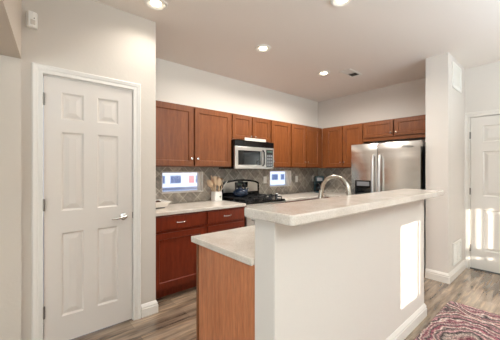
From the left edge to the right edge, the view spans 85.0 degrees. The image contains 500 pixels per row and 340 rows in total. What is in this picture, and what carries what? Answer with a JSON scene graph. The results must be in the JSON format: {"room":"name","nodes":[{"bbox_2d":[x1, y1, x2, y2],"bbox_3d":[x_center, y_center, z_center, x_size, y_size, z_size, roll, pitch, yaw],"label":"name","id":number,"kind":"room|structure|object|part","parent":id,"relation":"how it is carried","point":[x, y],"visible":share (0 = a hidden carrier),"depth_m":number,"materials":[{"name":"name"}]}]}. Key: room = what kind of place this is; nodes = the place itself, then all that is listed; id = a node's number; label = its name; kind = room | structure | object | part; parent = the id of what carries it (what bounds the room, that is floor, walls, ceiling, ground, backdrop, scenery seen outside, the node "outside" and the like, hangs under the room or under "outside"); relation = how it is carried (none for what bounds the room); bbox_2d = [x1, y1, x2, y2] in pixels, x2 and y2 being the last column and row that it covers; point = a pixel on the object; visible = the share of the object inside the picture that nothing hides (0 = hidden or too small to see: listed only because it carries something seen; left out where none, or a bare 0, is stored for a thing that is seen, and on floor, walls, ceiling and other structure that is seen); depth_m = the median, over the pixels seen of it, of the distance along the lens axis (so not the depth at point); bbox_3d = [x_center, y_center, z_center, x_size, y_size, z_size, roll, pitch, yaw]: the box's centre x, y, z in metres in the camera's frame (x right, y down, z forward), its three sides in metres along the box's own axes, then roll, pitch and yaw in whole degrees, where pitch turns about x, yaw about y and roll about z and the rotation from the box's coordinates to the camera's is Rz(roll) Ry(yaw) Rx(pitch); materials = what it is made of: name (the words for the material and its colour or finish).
{"room":"kitchen","nodes":[
{"label":"kitchen","id":0,"kind":"room"},
{"bbox_2d":[0,0,20,58],"bbox_3d":[-2.005,-1.089,0.055,3.034,0.617,2.300,0,0,-41],"label":"wall header","id":1,"kind":"structure","parent":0,"point":[10,10],"depth_m":1.63,"materials":[{"name":"beige paint"}]},
{"bbox_2d":[0,0,155,339],"bbox_3d":[-2.431,-0.026,1.298,4.010,2.742,0.140,0,0,-41],"label":"wall","id":2,"kind":"structure","parent":0,"point":[93,37],"depth_m":2.06,"materials":[{"name":"beige paint"}]},
{"bbox_2d":[26,10,37,29],"bbox_3d":[-1.572,-1.083,1.970,0.042,0.115,0.066,0,0,37],"label":"sensor","id":3,"kind":"object","parent":2,"relation":"attached to","point":[31,17],"visible":1,"depth_m":1.96,"materials":[{"name":"white plastic"}]},
{"bbox_2d":[32,62,140,339],"bbox_3d":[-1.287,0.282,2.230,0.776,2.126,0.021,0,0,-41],"label":"trim","id":4,"kind":"structure","parent":2,"relation":"attached to","point":[38,70],"depth_m":2.02,"materials":[{"name":"beige paint"}]},
{"bbox_2d":[43,76,132,339],"bbox_3d":[-1.289,0.313,2.230,0.649,2.036,0.096,0,0,-41],"label":"door","id":5,"kind":"structure","parent":2,"relation":"in","point":[88,214],"depth_m":2.21,"materials":[{"name":"beige paint"}]},
{"bbox_3d":[-1.122,0.406,2.352,0.139,0.066,0.063,0,0,-41],"label":"handle","id":6,"kind":"part","parent":5,"relation":"part of","materials":[{"name":"silver metal"}]},
{"bbox_2d":[141,300,157,317],"bbox_3d":[-0.972,1.288,2.585,0.155,0.115,0.143,0,0,-41],"label":"baseboard","id":7,"kind":"structure","parent":2,"relation":"attached to","point":[149,308],"depth_m":2.53,"materials":[{"name":"beige paint"}]},
{"bbox_2d":[156,58,317,203],"bbox_3d":[-0.059,-0.026,4.451,3.900,2.742,0.150,0,0,-41],"label":"wall","id":8,"kind":"structure","parent":0,"point":[176,83],"depth_m":4.10,"materials":[{"name":"beige paint"}]},
{"bbox_2d":[163,172,200,192],"bbox_3d":[-0.930,0.160,3.681,0.595,0.280,0.050,0,0,-41],"label":"window","id":9,"kind":"structure","parent":8,"relation":"in","point":[198,173],"depth_m":3.83,"materials":[{"name":"beige paint"}]},
{"bbox_2d":[162,171,202,193],"bbox_3d":[-0.897,0.160,3.643,0.595,0.280,0.048,0,0,-41],"label":"trim","id":10,"kind":"structure","parent":8,"relation":"attached to","point":[185,171],"depth_m":3.72,"materials":[{"name":"beige paint"}]},
{"bbox_2d":[156,100,230,166],"bbox_3d":[-0.819,-0.412,3.455,1.244,0.746,0.367,0,0,-41],"label":"upper cabinet","id":11,"kind":"object","parent":8,"relation":"attached to","point":[186,136],"visible":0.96,"depth_m":3.35,"materials":[{"name":"brown wood"}]},
{"bbox_3d":[-0.922,-0.412,3.178,0.577,0.716,0.019,0,0,-41],"label":"door","id":12,"kind":"part","parent":11,"relation":"part of","materials":[{"name":"brown wood"}]},
{"bbox_3d":[-0.474,-0.412,3.563,0.556,0.716,0.019,0,0,-41],"label":"door","id":13,"kind":"part","parent":11,"relation":"part of","materials":[{"name":"brown wood"}]},
{"bbox_2d":[156,167,317,203],"bbox_3d":[-0.006,0.196,4.390,3.700,0.469,0.009,0,0,-41],"label":"tile backsplash","id":14,"kind":"structure","parent":8,"relation":"attached to","point":[305,183],"depth_m":4.21,"materials":[{"name":"tile"}]},
{"bbox_2d":[231,113,269,142],"bbox_3d":[-0.060,-0.603,4.109,0.756,0.365,0.367,0,0,-41],"label":"upper cabinet","id":15,"kind":"object","parent":8,"relation":"attached to","point":[242,126],"visible":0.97,"depth_m":3.95,"materials":[{"name":"brown wood"}]},
{"bbox_3d":[-0.110,-0.603,3.877,0.354,0.335,0.019,0,0,-41],"label":"door","id":16,"kind":"part","parent":15,"relation":"part of","materials":[{"name":"brown wood"}]},
{"bbox_2d":[219,139,273,168],"bbox_3d":[-0.032,-0.216,4.077,0.748,0.398,0.440,0,0,-41],"label":"microwave","id":17,"kind":"object","parent":15,"relation":"attached to","point":[245,154],"visible":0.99,"depth_m":3.90,"materials":[{"name":"silver metal"}]},
{"bbox_3d":[0.002,-0.173,3.893,0.560,0.312,0.028,0,0,-41],"label":"door","id":18,"kind":"part","parent":17,"relation":"part of","materials":[{"name":"silver metal"}]},
{"bbox_2d":[245,137,265,141],"bbox_3d":[0.081,-0.433,3.932,0.405,0.040,0.007,0,0,-41],"label":"paper notice","id":19,"kind":"object","parent":17,"relation":"on","point":[246,139],"visible":1,"depth_m":3.92,"materials":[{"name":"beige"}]},
{"bbox_3d":[0.286,-0.173,4.138,0.186,0.312,0.028,0,0,-41],"label":"control panel","id":20,"kind":"part","parent":17,"relation":"part of","materials":[{"name":"silver metal"}]},
{"bbox_3d":[0.174,-0.603,4.122,0.360,0.335,0.019,0,0,-41],"label":"door","id":21,"kind":"part","parent":15,"relation":"part of","materials":[{"name":"brown wood"}]},
{"bbox_2d":[270,171,288,185],"bbox_3d":[0.504,0.152,4.916,0.560,0.285,0.050,0,0,-41],"label":"window","id":22,"kind":"structure","parent":8,"relation":"in","point":[286,172],"depth_m":5.04,"materials":[{"name":"beige paint"}]},
{"bbox_2d":[270,120,289,167],"bbox_3d":[0.406,-0.412,4.510,0.470,0.746,0.367,0,0,-41],"label":"upper cabinet","id":23,"kind":"object","parent":8,"relation":"attached to","point":[279,131],"visible":0.41,"depth_m":4.39,"materials":[{"name":"brown wood"}]},
{"bbox_2d":[270,171,290,186],"bbox_3d":[0.537,0.152,4.878,0.560,0.285,0.048,0,0,-41],"label":"trim","id":24,"kind":"structure","parent":8,"relation":"attached to","point":[289,171],"depth_m":5.05,"materials":[{"name":"beige paint"}]},
{"bbox_2d":[290,123,321,167],"bbox_3d":[0.930,-0.412,4.962,0.909,0.746,0.367,0,0,-41],"label":"upper cabinet","id":25,"kind":"object","parent":8,"relation":"attached to","point":[305,141],"visible":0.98,"depth_m":4.80,"materials":[{"name":"brown wood"}]},
{"bbox_3d":[0.836,-0.412,4.692,0.386,0.716,0.019,0,0,-41],"label":"door","id":26,"kind":"part","parent":25,"relation":"part of","materials":[{"name":"brown wood"}]},
{"bbox_3d":[1.141,-0.412,4.954,0.382,0.716,0.019,0,0,-41],"label":"door","id":27,"kind":"part","parent":25,"relation":"part of","materials":[{"name":"brown wood"}]},
{"bbox_2d":[71,268,499,339],"bbox_3d":[0.734,1.395,0.458,7.910,0.100,7.136,0,0,-41],"label":"floor","id":28,"kind":"structure","parent":0,"point":[175,319],"depth_m":2.69,"materials":[{"name":"brown wood"}]},
{"bbox_2d":[156,211,205,298],"bbox_3d":[-0.943,0.907,3.151,0.660,0.876,0.662,0,0,-41],"label":"base cabinet","id":29,"kind":"object","parent":28,"relation":"on","point":[175,251],"visible":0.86,"depth_m":2.92,"materials":[{"name":"brown wood"}]},
{"bbox_3d":[-0.745,0.554,2.941,0.605,0.142,0.020,0,0,-41],"label":"drawer","id":30,"kind":"part","parent":29,"relation":"part of","materials":[{"name":"brown wood"}]},
{"bbox_2d":[156,200,245,216],"bbox_3d":[-0.727,0.450,3.346,1.243,0.038,0.630,0,0,-41],"label":"countertop","id":31,"kind":"structure","parent":29,"relation":"on","point":[197,206],"depth_m":3.22,"materials":[{"name":"stone"}]},
{"bbox_2d":[156,199,170,208],"bbox_3d":[-1.084,0.393,3.105,0.274,0.076,0.274,0,0,-41],"label":"serving dish","id":32,"kind":"object","parent":31,"relation":"on","point":[163,203],"visible":0.47,"depth_m":3.06,"materials":[{"name":"white ceramic"}]},
{"bbox_2d":[211,191,221,200],"bbox_3d":[-0.471,0.366,3.849,0.124,0.130,0.125,0,0,-41],"label":"utensil crock","id":33,"kind":"object","parent":31,"relation":"on","point":[215,196],"visible":0.95,"depth_m":3.80,"materials":[{"name":"white ceramic"}]},
{"bbox_2d":[208,180,214,191],"bbox_3d":[-0.503,0.277,3.795,0.168,0.294,0.077,0,0,-28],"label":"wooden spoon","id":34,"kind":"object","parent":33,"relation":"in","point":[210,183],"visible":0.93,"depth_m":3.76,"materials":[{"name":"beige wood"}]},
{"bbox_2d":[212,178,216,191],"bbox_3d":[-0.488,0.266,3.788,0.069,0.313,0.093,0,0,7],"label":"wooden spoon","id":35,"kind":"object","parent":33,"relation":"in","point":[214,179],"visible":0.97,"depth_m":3.76,"materials":[{"name":"beige wood"}]},
{"bbox_2d":[217,178,221,191],"bbox_3d":[-0.431,0.268,3.823,0.083,0.308,0.030,0,0,-39],"label":"wooden spoon","id":36,"kind":"object","parent":33,"relation":"in","point":[219,181],"visible":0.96,"depth_m":3.81,"materials":[{"name":"beige wood"}]},
{"bbox_2d":[217,178,221,185],"bbox_3d":[-0.430,0.172,3.821,0.084,0.116,0.026,-1,3,-36],"label":"bowl","id":37,"kind":"object","parent":36,"relation":"on","point":[219,181],"depth_m":3.81,"materials":[{"name":"beige wood"}]},
{"bbox_2d":[196,244,254,339],"bbox_3d":[0.575,0.907,2.207,1.973,0.876,0.596,0,0,-41],"label":"kitchen island","id":38,"kind":"object","parent":28,"relation":"on","point":[225,285],"visible":0.2,"depth_m":1.55,"materials":[{"name":"brown wood"}]},
{"bbox_3d":[-0.332,0.907,1.763,0.020,0.876,0.026,0,0,-41],"label":"corner post","id":39,"kind":"part","parent":38,"relation":"part of","materials":[{"name":"brown wood"}]},
{"bbox_2d":[191,225,254,265],"bbox_3d":[0.572,0.450,2.208,2.012,0.037,0.600,0,0,-41],"label":"island countertop","id":40,"kind":"structure","parent":38,"relation":"on","point":[238,244],"depth_m":1.64,"materials":[{"name":"stone"}]},
{"bbox_2d":[318,175,350,198],"bbox_3d":[0.708,0.234,2.232,0.132,0.393,0.316,0,0,-41],"label":"faucet","id":41,"kind":"object","parent":40,"relation":"on","point":[321,191],"visible":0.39,"depth_m":2.21,"materials":[{"name":"silver metal"}]},
{"bbox_2d":[206,207,244,233],"bbox_3d":[-0.472,0.907,3.557,0.578,0.876,0.662,0,0,-41],"label":"base cabinet","id":42,"kind":"object","parent":28,"relation":"on","point":[229,218],"visible":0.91,"depth_m":3.31,"materials":[{"name":"brown wood"}]},
{"bbox_3d":[-0.284,0.938,3.338,0.545,0.565,0.019,0,0,-41],"label":"door","id":43,"kind":"part","parent":42,"relation":"part of","materials":[{"name":"brown wood"}]},
{"bbox_3d":[-0.284,0.554,3.339,0.551,0.142,0.020,0,0,-41],"label":"drawer","id":44,"kind":"part","parent":42,"relation":"part of","materials":[{"name":"brown wood"}]},
{"bbox_2d":[220,179,284,226],"bbox_3d":[0.053,0.745,3.978,0.750,1.200,0.685,0,0,-41],"label":"gas range","id":45,"kind":"object","parent":28,"relation":"on","point":[253,198],"visible":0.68,"depth_m":3.97,"materials":[{"name":"black metal"}]},
{"bbox_2d":[233,180,248,196],"bbox_3d":[-0.138,0.266,3.946,0.225,0.231,0.225,0,0,4],"label":"kettle","id":46,"kind":"object","parent":45,"relation":"on","point":[238,192],"visible":1,"depth_m":3.88,"materials":[{"name":"blue metal"}]},
{"bbox_3d":[-0.138,0.219,3.946,0.198,0.137,0.023,0,0,-41],"label":"handle","id":47,"kind":"part","parent":46,"relation":"part of","materials":[{"name":"black metal"}]},
{"bbox_3d":[-0.132,0.228,4.191,0.255,0.085,0.008,0,0,-41],"label":"clock panel","id":48,"kind":"part","parent":45,"relation":"part of","materials":[{"name":"black glass"}]},
{"bbox_3d":[0.227,0.873,3.776,0.740,0.545,0.035,0,0,-41],"label":"oven door","id":49,"kind":"part","parent":45,"relation":"part of","materials":[{"name":"silver metal"}]},
{"bbox_2d":[222,196,284,204],"bbox_3d":[0.033,0.436,4.001,0.750,0.027,0.620,0,0,-41],"label":"cooktop","id":50,"kind":"object","parent":45,"relation":"in","point":[264,201],"depth_m":3.80,"materials":[{"name":"black metal"}]},
{"bbox_3d":[0.226,0.522,3.777,0.748,0.141,0.032,0,0,-41],"label":"knob panel","id":51,"kind":"part","parent":45,"relation":"part of","materials":[{"name":"silver metal"}]},
{"bbox_2d":[351,140,425,272],"bbox_3d":[2.115,0.484,4.016,0.894,1.722,0.930,0,0,-41],"label":"refrigerator","id":52,"kind":"object","parent":28,"relation":"on","point":[388,166],"visible":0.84,"depth_m":3.70,"materials":[{"name":"grey metal"}]},
{"bbox_3d":[1.647,0.333,3.974,0.016,0.365,0.247,0,0,-41],"label":"dispenser frame","id":53,"kind":"part","parent":52,"relation":"part of","materials":[{"name":"black plastic"}]},
{"bbox_3d":[1.641,0.200,3.968,0.004,0.060,0.185,0,0,-41],"label":"dispenser panel","id":54,"kind":"part","parent":52,"relation":"part of","materials":[{"name":"grey plastic"}]},
{"bbox_3d":[1.683,0.429,4.001,0.081,1.612,0.389,0,0,-41],"label":"freezer door","id":55,"kind":"part","parent":52,"relation":"part of","materials":[{"name":"silver metal"}]},
{"bbox_3d":[1.727,0.285,3.838,0.075,1.010,0.033,0,0,-41],"label":"handle","id":56,"kind":"part","parent":52,"relation":"part of","materials":[{"name":"silver metal"}]},
{"bbox_3d":[1.786,0.285,3.769,0.075,1.010,0.033,0,0,-41],"label":"handle","id":57,"kind":"part","parent":52,"relation":"part of","materials":[{"name":"silver metal"}]},
{"bbox_3d":[1.988,0.429,3.646,0.081,1.612,0.535,0,0,-41],"label":"door","id":58,"kind":"part","parent":52,"relation":"part of","materials":[{"name":"silver metal"}]},
{"bbox_2d":[415,301,499,339],"bbox_3d":[2.230,1.339,1.185,1.825,0.010,2.685,0,0,-41],"label":"rug","id":59,"kind":"object","parent":28,"relation":"on","point":[455,321],"visible":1,"depth_m":2.34,"materials":[{"name":"fabric"}]},
{"bbox_3d":[0.738,0.907,4.599,1.080,0.876,0.662,0,0,-41],"label":"base cabinet","id":60,"kind":"object","parent":28,"relation":"on","visible":0},
{"bbox_2d":[273,191,346,201],"bbox_3d":[1.137,0.450,4.593,1.681,0.038,1.173,0,0,-41],"label":"countertop","id":61,"kind":"structure","parent":60,"relation":"on","point":[303,195],"depth_m":4.62,"materials":[{"name":"stone"}]},
{"bbox_2d":[314,176,323,192],"bbox_3d":[1.328,0.274,5.252,0.170,0.315,0.247,0,0,4],"label":"coffee maker","id":62,"kind":"object","parent":61,"relation":"on","point":[318,180],"visible":0.74,"depth_m":5.18,"materials":[{"name":"black plastic"}]},
{"bbox_2d":[95,0,499,101],"bbox_3d":[0.734,-1.457,0.458,7.910,0.120,7.136,0,0,-41],"label":"ceiling","id":63,"kind":"structure","parent":0,"point":[388,42],"depth_m":2.92,"materials":[{"name":"white paint"}]},
{"bbox_2d":[144,0,167,10],"bbox_3d":[-0.787,-1.389,2.284,0.190,0.013,0.190,0,0,-41],"label":"recessed light","id":64,"kind":"object","parent":63,"relation":"in","point":[159,5],"visible":1,"depth_m":2.29,"materials":[{"name":"white glass"}]},
{"bbox_2d":[255,44,270,51],"bbox_3d":[0.149,-1.389,3.127,0.190,0.013,0.190,0,0,-41],"label":"recessed light","id":65,"kind":"object","parent":63,"relation":"in","point":[260,48],"visible":1,"depth_m":3.11,"materials":[{"name":"white plastic"}]},
{"bbox_2d":[317,71,330,75],"bbox_3d":[1.065,-1.389,3.932,0.190,0.013,0.190,0,0,-41],"label":"recessed light","id":66,"kind":"object","parent":63,"relation":"in","point":[321,73],"visible":1,"depth_m":3.92,"materials":[{"name":"white plastic"}]},
{"bbox_2d":[330,0,353,6],"bbox_3d":[0.755,-1.389,2.234,0.190,0.013,0.190,0,0,-41],"label":"recessed light","id":67,"kind":"object","parent":63,"relation":"in","point":[336,3],"visible":1,"depth_m":2.27,"materials":[{"name":"white plastic"}]},
{"bbox_2d":[339,69,361,77],"bbox_3d":[1.449,-1.392,3.927,0.340,0.010,0.170,0,0,-41],"label":"ceiling vent","id":68,"kind":"object","parent":63,"relation":"in","point":[351,73],"visible":1,"depth_m":3.92,"materials":[{"name":"white plastic"}]},
{"bbox_2d":[255,200,423,339],"bbox_3d":[0.815,0.789,1.927,1.974,1.112,0.138,0,0,-41],"label":"wall","id":69,"kind":"structure","parent":0,"point":[358,276],"depth_m":1.60,"materials":[{"name":"beige paint"}]},
{"bbox_2d":[244,189,443,225],"bbox_3d":[0.861,0.208,1.909,2.093,0.046,0.322,0,0,-41],"label":"countertop","id":70,"kind":"structure","parent":69,"relation":"on","point":[296,213],"depth_m":1.42,"materials":[{"name":"stone"}]},
{"bbox_2d":[385,303,426,339],"bbox_3d":[0.820,1.288,1.921,2.010,0.115,0.156,0,0,-41],"label":"baseboard","id":71,"kind":"structure","parent":69,"relation":"attached to","point":[419,315],"depth_m":2.25,"materials":[{"name":"beige paint"}]},
{"bbox_2d":[318,61,499,266],"bbox_3d":[3.744,-0.026,2.985,0.150,2.742,7.036,0,0,-41],"label":"wall","id":72,"kind":"structure","parent":0,"point":[482,82],"depth_m":4.38,"materials":[{"name":"beige paint"}]},
{"bbox_2d":[318,168,350,192],"bbox_3d":[1.778,0.196,5.144,0.009,0.469,1.176,0,0,-41],"label":"tile backsplash","id":73,"kind":"structure","parent":72,"relation":"attached to","point":[333,185],"depth_m":5.26,"materials":[{"name":"tile"}]},
{"bbox_2d":[322,123,371,167],"bbox_3d":[1.725,-0.412,4.938,0.361,0.746,0.802,0,0,-41],"label":"upper cabinet","id":74,"kind":"object","parent":72,"relation":"attached to","point":[337,141],"visible":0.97,"depth_m":4.86,"materials":[{"name":"brown wood"}]},
{"bbox_3d":[1.525,-0.412,4.956,0.019,0.716,0.334,0,0,-41],"label":"door","id":75,"kind":"part","parent":74,"relation":"part of","materials":[{"name":"brown wood"}]},
{"bbox_3d":[1.758,-0.412,4.685,0.019,0.716,0.352,0,0,-41],"label":"door","id":76,"kind":"part","parent":74,"relation":"part of","materials":[{"name":"brown wood"}]},
{"bbox_2d":[363,114,425,142],"bbox_3d":[2.332,-0.625,4.234,0.361,0.320,1.053,0,0,-41],"label":"upper cabinet","id":77,"kind":"object","parent":72,"relation":"attached to","point":[413,127],"visible":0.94,"depth_m":4.16,"materials":[{"name":"brown wood"}]},
{"bbox_3d":[2.042,-0.647,4.356,0.019,0.245,0.466,0,0,-41],"label":"door","id":78,"kind":"part","parent":77,"relation":"part of","materials":[{"name":"brown wood"}]},
{"bbox_3d":[2.377,-0.647,3.967,0.019,0.245,0.524,0,0,-41],"label":"door","id":79,"kind":"part","parent":77,"relation":"part of","materials":[{"name":"brown wood"}]},
{"bbox_2d":[465,109,499,268],"bbox_3d":[3.298,0.281,3.372,0.021,2.128,1.057,0,0,-41],"label":"trim","id":80,"kind":"structure","parent":72,"relation":"attached to","point":[495,111],"depth_m":3.74,"materials":[{"name":"beige paint"}]},
{"bbox_2d":[469,115,499,272],"bbox_3d":[3.305,0.309,3.385,0.105,2.040,0.927,0,0,-41],"label":"door","id":81,"kind":"structure","parent":72,"relation":"in","point":[484,135],"depth_m":3.62,"materials":[{"name":"beige paint"}]},
{"bbox_2d":[470,267,499,274],"bbox_3d":[3.352,1.338,3.418,0.120,0.014,0.925,0,0,-41],"label":"trim","id":82,"kind":"structure","parent":72,"relation":"attached to","point":[470,267],"depth_m":3.61,"materials":[{"name":"grey paint"}]},
{"bbox_2d":[426,53,464,272],"bbox_3d":[2.584,-0.026,3.596,0.810,2.742,0.237,0,0,-41],"label":"wall","id":83,"kind":"structure","parent":0,"point":[445,106],"depth_m":3.36,"materials":[{"name":"beige paint"}]},
{"bbox_2d":[425,259,465,283],"bbox_3d":[2.583,1.288,3.583,0.828,0.115,0.255,0,0,-41],"label":"baseboard","id":84,"kind":"structure","parent":83,"relation":"attached to","point":[443,277],"depth_m":3.35,"materials":[{"name":"beige paint"}]},
{"bbox_2d":[452,61,461,92],"bbox_3d":[2.639,-1.175,3.479,0.400,0.320,0.012,0,0,-41],"label":"air vent","id":85,"kind":"object","parent":83,"relation":"in","point":[456,70],"visible":1,"depth_m":3.47,"materials":[{"name":"white plastic"}]},
{"bbox_2d":[453,239,460,265],"bbox_3d":[2.639,1.042,3.479,0.380,0.275,0.012,0,0,-41],"label":"air vent","id":86,"kind":"object","parent":83,"relation":"in","point":[456,245],"visible":1,"depth_m":3.47,"materials":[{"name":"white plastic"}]},
{"label":"outside","id":87,"kind":"structure","parent":0,"visible":0},
{"bbox_2d":[163,184,284,191],"bbox_3d":[-10.106,1.620,33.189,52.000,0.150,56.514,0,0,-41],"label":"ground","id":88,"kind":"structure","parent":87,"point":[279,184],"depth_m":21.10,"materials":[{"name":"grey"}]},
{"bbox_2d":[163,172,284,189],"bbox_3d":[-3.992,-1.055,26.856,30.000,5.200,6.090,0,0,-41],"label":"house","id":89,"kind":"structure","parent":88,"relation":"on","point":[171,181],"depth_m":21.93,"materials":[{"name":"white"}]},
{"bbox_3d":[-4.758,0.745,22.244,0.420,0.600,0.080,0,0,-41],"label":"door","id":90,"kind":"part","parent":89,"relation":"part of","materials":[{"name":"pink"}]}
]}

